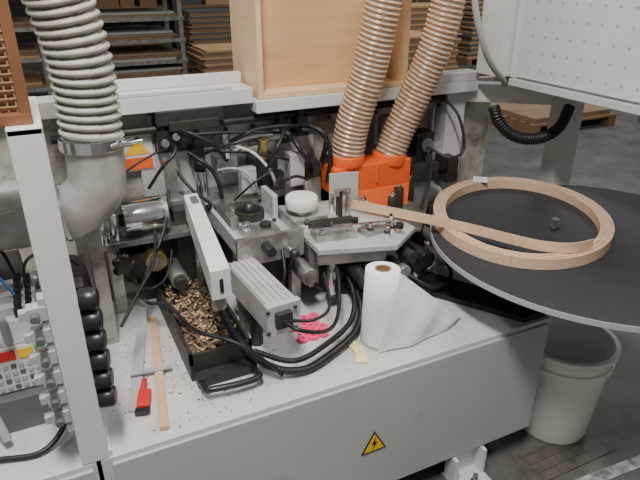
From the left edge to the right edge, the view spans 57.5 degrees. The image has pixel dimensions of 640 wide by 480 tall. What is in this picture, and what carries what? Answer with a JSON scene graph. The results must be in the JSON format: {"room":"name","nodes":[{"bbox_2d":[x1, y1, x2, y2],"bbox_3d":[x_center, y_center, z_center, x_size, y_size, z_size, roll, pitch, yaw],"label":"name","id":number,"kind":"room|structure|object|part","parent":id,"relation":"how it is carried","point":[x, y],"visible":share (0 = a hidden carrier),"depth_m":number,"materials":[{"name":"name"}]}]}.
{"room":"woodworking shop","nodes":[
{"label":"woodworking shop","id":0,"kind":"room"},
{"bbox_2d":[8,0,419,44],"bbox_3d":[-1.605,-8.408,14.954,28.000,6.000,0.200,-12,27,-23],"label":"wall","id":1,"kind":"structure","parent":0,"point":[17,9],"depth_m":13.72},
{"bbox_2d":[21,42,639,479],"bbox_3d":[2.573,-1.992,8.409,28.000,0.103,19.000,-12,27,-23],"label":"floor","id":2,"kind":"structure","parent":0,"point":[606,156],"depth_m":2.58,"materials":[{"name":"concrete"}]},
{"bbox_2d":[12,17,52,95],"bbox_3d":[-4.431,-2.893,7.624,1.400,2.200,1.060,-12,27,-23],"label":"trolley","id":3,"kind":"object","parent":2,"relation":"on","point":[28,52],"visible":0.57,"depth_m":7.76,"materials":[{"name":"metal"}]},
{"bbox_2d":[36,0,169,46],"bbox_3d":[-4.912,-5.806,12.688,2.780,3.200,1.080,-12,27,-23],"label":"storage rack","id":4,"kind":"object","parent":2,"relation":"on","point":[101,4],"visible":0.18,"depth_m":12.87,"materials":[{"name":"grey paint"}]},
{"bbox_2d":[98,0,187,79],"bbox_3d":[-2.701,-3.062,8.223,1.350,2.000,1.060,-12,27,-23],"label":"storage rack","id":5,"kind":"object","parent":2,"relation":"on","point":[130,62],"visible":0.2,"depth_m":8.08,"materials":[{"name":"metal"}]},
{"bbox_2d":[167,0,229,48],"bbox_3d":[-2.301,-6.340,13.832,2.780,3.200,1.080,-12,27,-23],"label":"storage rack","id":6,"kind":"object","parent":2,"relation":"on","point":[184,3],"visible":0.16,"depth_m":13.45,"materials":[{"name":"grey metal"}]},
{"bbox_2d":[177,8,231,71],"bbox_3d":[-1.883,-3.725,10.801,1.300,1.022,0.900,-12,27,-23],"label":"boards","id":7,"kind":"object","parent":2,"relation":"on","point":[200,25],"visible":0.26,"depth_m":10.29,"materials":[{"name":"wood"}]},
{"bbox_2d":[186,43,232,73],"bbox_3d":[-1.334,-2.547,8.702,1.100,0.662,0.900,-12,27,-23],"label":"boards","id":8,"kind":"object","parent":2,"relation":"on","point":[218,57],"visible":0.26,"depth_m":8.24,"materials":[{"name":"wood"}]},
{"bbox_2d":[0,0,639,479],"bbox_3d":[0.004,-0.275,1.890,3.400,2.300,1.390,-12,27,-23],"label":"machine","id":9,"kind":"object","parent":2,"relation":"on","point":[217,211],"depth_m":1.92,"materials":[{"name":"grey paint"}]},
{"bbox_3d":[-0.969,0.143,1.847,0.500,0.380,0.350,-12,27,-23],"label":"bay motor","id":10,"kind":"part","parent":9,"relation":"part of","materials":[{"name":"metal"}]},
{"bbox_2d":[21,0,123,142],"bbox_3d":[-0.632,-0.550,1.347,0.168,0.694,0.290,15,29,29],"label":"flexible hose","id":11,"kind":"object","parent":9,"relation":"on","point":[77,57],"visible":0.99,"depth_m":1.40,"materials":[{"name":"beige plastic"}]},
{"bbox_3d":[-0.651,0.071,1.931,0.079,0.082,0.096,-12,27,-23],"label":"star knob","id":12,"kind":"part","parent":9,"relation":"part of","materials":[{"name":"plastic"}]},
{"bbox_3d":[-0.566,0.356,1.825,0.032,0.006,0.534,-5,26,-12],"label":"metal strip","id":13,"kind":"part","parent":9,"relation":"part of","materials":[{"name":"grey metal"}]},
{"bbox_3d":[-0.492,0.433,1.631,0.040,0.016,0.144,-5,25,-10],"label":"red brush handle","id":14,"kind":"part","parent":9,"relation":"part of","materials":[{"name":"red plastic"}]},
{"bbox_2d":[130,364,171,376],"bbox_3d":[-0.501,0.386,1.730,0.122,0.006,0.031,-12,27,-23],"label":"metal strip","id":15,"kind":"object","parent":9,"relation":"on","point":[149,370],"depth_m":1.73,"materials":[{"name":"grey metal"}]},
{"bbox_2d":[150,317,168,430],"bbox_3d":[-0.490,0.381,1.764,0.024,0.012,0.551,-8,26,-16],"label":"wood strip","id":16,"kind":"object","parent":9,"relation":"on","point":[159,378],"visible":0.96,"depth_m":1.70,"materials":[{"name":"beige wood"}]},
{"bbox_3d":[-0.365,0.116,1.860,0.092,0.417,0.698,-10,27,-20],"label":"feeder arm","id":17,"kind":"part","parent":9,"relation":"part of","materials":[{"name":"white paint"}]},
{"bbox_2d":[154,277,262,393],"bbox_3d":[-0.373,0.284,1.883,0.190,0.094,0.624,-12,27,-23],"label":"tray","id":18,"kind":"object","parent":9,"relation":"on","point":[207,365],"depth_m":1.75,"materials":[{"name":"metal"}]},
{"bbox_3d":[-0.458,0.023,2.387,2.850,1.140,0.104,-12,27,-23],"label":"panel","id":19,"kind":"part","parent":9,"relation":"part of","materials":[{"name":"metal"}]},
{"bbox_3d":[-0.571,-0.510,2.129,2.640,0.165,0.320,-12,27,-23],"label":"rail","id":20,"kind":"part","parent":9,"relation":"part of","materials":[{"name":"white metal"}]},
{"bbox_3d":[-0.177,0.230,1.837,0.113,0.231,0.347,-13,28,-25],"label":"servo motor","id":21,"kind":"part","parent":9,"relation":"part of","materials":[{"name":"metal"}]},
{"bbox_2d":[291,312,328,342],"bbox_3d":[-0.039,0.293,1.959,0.125,0.010,0.146,-12,27,-23],"label":"rings","id":22,"kind":"object","parent":9,"relation":"on","point":[303,337],"visible":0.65,"depth_m":1.94,"materials":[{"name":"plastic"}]},
{"bbox_2d":[229,0,411,99],"bbox_3d":[0.003,-0.869,2.262,0.640,0.537,0.290,-12,27,-23],"label":"wooden cabinet","id":23,"kind":"object","parent":9,"relation":"on","point":[281,48],"visible":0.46,"depth_m":2.23,"materials":[{"name":"brown wood"}]},
{"bbox_2d":[348,340,368,363],"bbox_3d":[0.120,0.352,1.838,0.048,0.007,0.125,-7,26,-14],"label":"pale offcut","id":24,"kind":"object","parent":9,"relation":"on","point":[361,357],"visible":0.8,"depth_m":1.82,"materials":[{"name":"beige wood"}]},
{"bbox_2d":[321,148,412,238],"bbox_3d":[0.195,-0.172,2.468,0.361,0.425,0.188,-12,27,-23],"label":"extraction hood","id":25,"kind":"object","parent":9,"relation":"attached to","point":[374,176],"depth_m":2.38,"materials":[{"name":"orange plastic"}]},
{"bbox_2d":[332,0,402,157],"bbox_3d":[0.190,-0.740,2.122,0.314,0.969,0.141,11,27,22],"label":"hose","id":26,"kind":"object","parent":9,"relation":"on","point":[380,18],"visible":0.99,"depth_m":2.14,"materials":[{"name":"beige plastic"}]},
{"bbox_2d":[360,261,460,353],"bbox_3d":[0.318,0.192,1.881,0.383,0.262,0.137,-8,26,-17],"label":"paper towel roll","id":27,"kind":"object","parent":9,"relation":"on","point":[396,312],"visible":1,"depth_m":1.82,"materials":[{"name":"paper"}]},
{"bbox_2d":[375,0,465,155],"bbox_3d":[0.405,-0.774,2.232,0.359,0.998,0.156,5,25,10],"label":"hose","id":28,"kind":"object","parent":9,"relation":"on","point":[433,52],"visible":0.98,"depth_m":2.25,"materials":[{"name":"beige plastic"}]},
{"bbox_3d":[0.567,0.210,2.125,0.477,0.021,0.143,16,30,31],"label":"black rubber strip","id":29,"kind":"part","parent":9,"relation":"part of","materials":[{"name":"black rubber"}]},
{"bbox_2d":[342,177,639,332],"bbox_3d":[0.919,-0.025,2.068,1.319,0.094,1.209,-12,27,-23],"label":"disc","id":30,"kind":"object","parent":9,"relation":"on","point":[604,292],"depth_m":2.00,"materials":[{"name":"grey plastic"}]},
{"bbox_3d":[0.658,-0.088,2.179,0.959,0.075,0.754,-12,27,-23],"label":"edge band coil","id":31,"kind":"part","parent":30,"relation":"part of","materials":[{"name":"beige wood"}]},
{"bbox_2d":[473,176,487,182],"bbox_3d":[0.703,-0.265,2.555,0.060,0.002,0.070,6,26,13],"label":"paper label","id":32,"kind":"object","parent":30,"relation":"on","point":[475,178],"visible":1,"depth_m":2.55,"materials":[{"name":"white paper"}]},
{"bbox_3d":[0.849,-0.147,2.823,0.644,1.280,0.139,3,25,6],"label":"support arm","id":33,"kind":"part","parent":9,"relation":"part of","materials":[{"name":"white paint"}]},
{"bbox_2d":[407,30,421,70],"bbox_3d":[1.057,-2.577,8.554,1.200,0.842,1.000,-12,27,-23],"label":"wooden pallet","id":34,"kind":"object","parent":2,"relation":"on","point":[414,38],"visible":0.04,"depth_m":8.11,"materials":[{"name":"wood"}]},
{"bbox_2d":[410,2,463,69],"bbox_3d":[1.528,-3.467,10.106,1.600,1.142,1.000,-12,27,-23],"label":"wooden pallet","id":35,"kind":"object","parent":2,"relation":"on","point":[419,11],"visible":0.16,"depth_m":9.62,"materials":[{"name":"wood"}]},
{"bbox_2d":[456,0,483,65],"bbox_3d":[3.431,-4.258,11.732,1.800,1.202,1.000,-12,27,-23],"label":"wooden pallet","id":36,"kind":"object","parent":2,"relation":"on","point":[468,48],"visible":0.17,"depth_m":11.19,"materials":[{"name":"wood"}]},
{"bbox_2d":[479,73,512,81],"bbox_3d":[3.616,-2.702,9.247,2.000,0.482,1.200,-12,27,-23],"label":"wooden pallet","id":37,"kind":"object","parent":2,"relation":"on","point":[480,74],"visible":0.02,"depth_m":8.96,"materials":[{"name":"wood"}]},
{"bbox_2d":[489,103,616,132],"bbox_3d":[2.734,-1.541,7.112,1.300,0.182,1.000,-12,27,-23],"label":"wooden pallet","id":38,"kind":"object","parent":2,"relation":"on","point":[526,118],"visible":0.51,"depth_m":6.82,"materials":[{"name":"wood"}]},
{"bbox_2d":[523,314,620,444],"bbox_3d":[0.949,0.560,2.317,0.368,0.420,0.368,-12,27,-23],"label":"plastic bucket","id":39,"kind":"object","parent":2,"relation":"on","point":[578,358],"visible":0.68,"depth_m":2.23,"materials":[{"name":"white plastic"}]}
]}

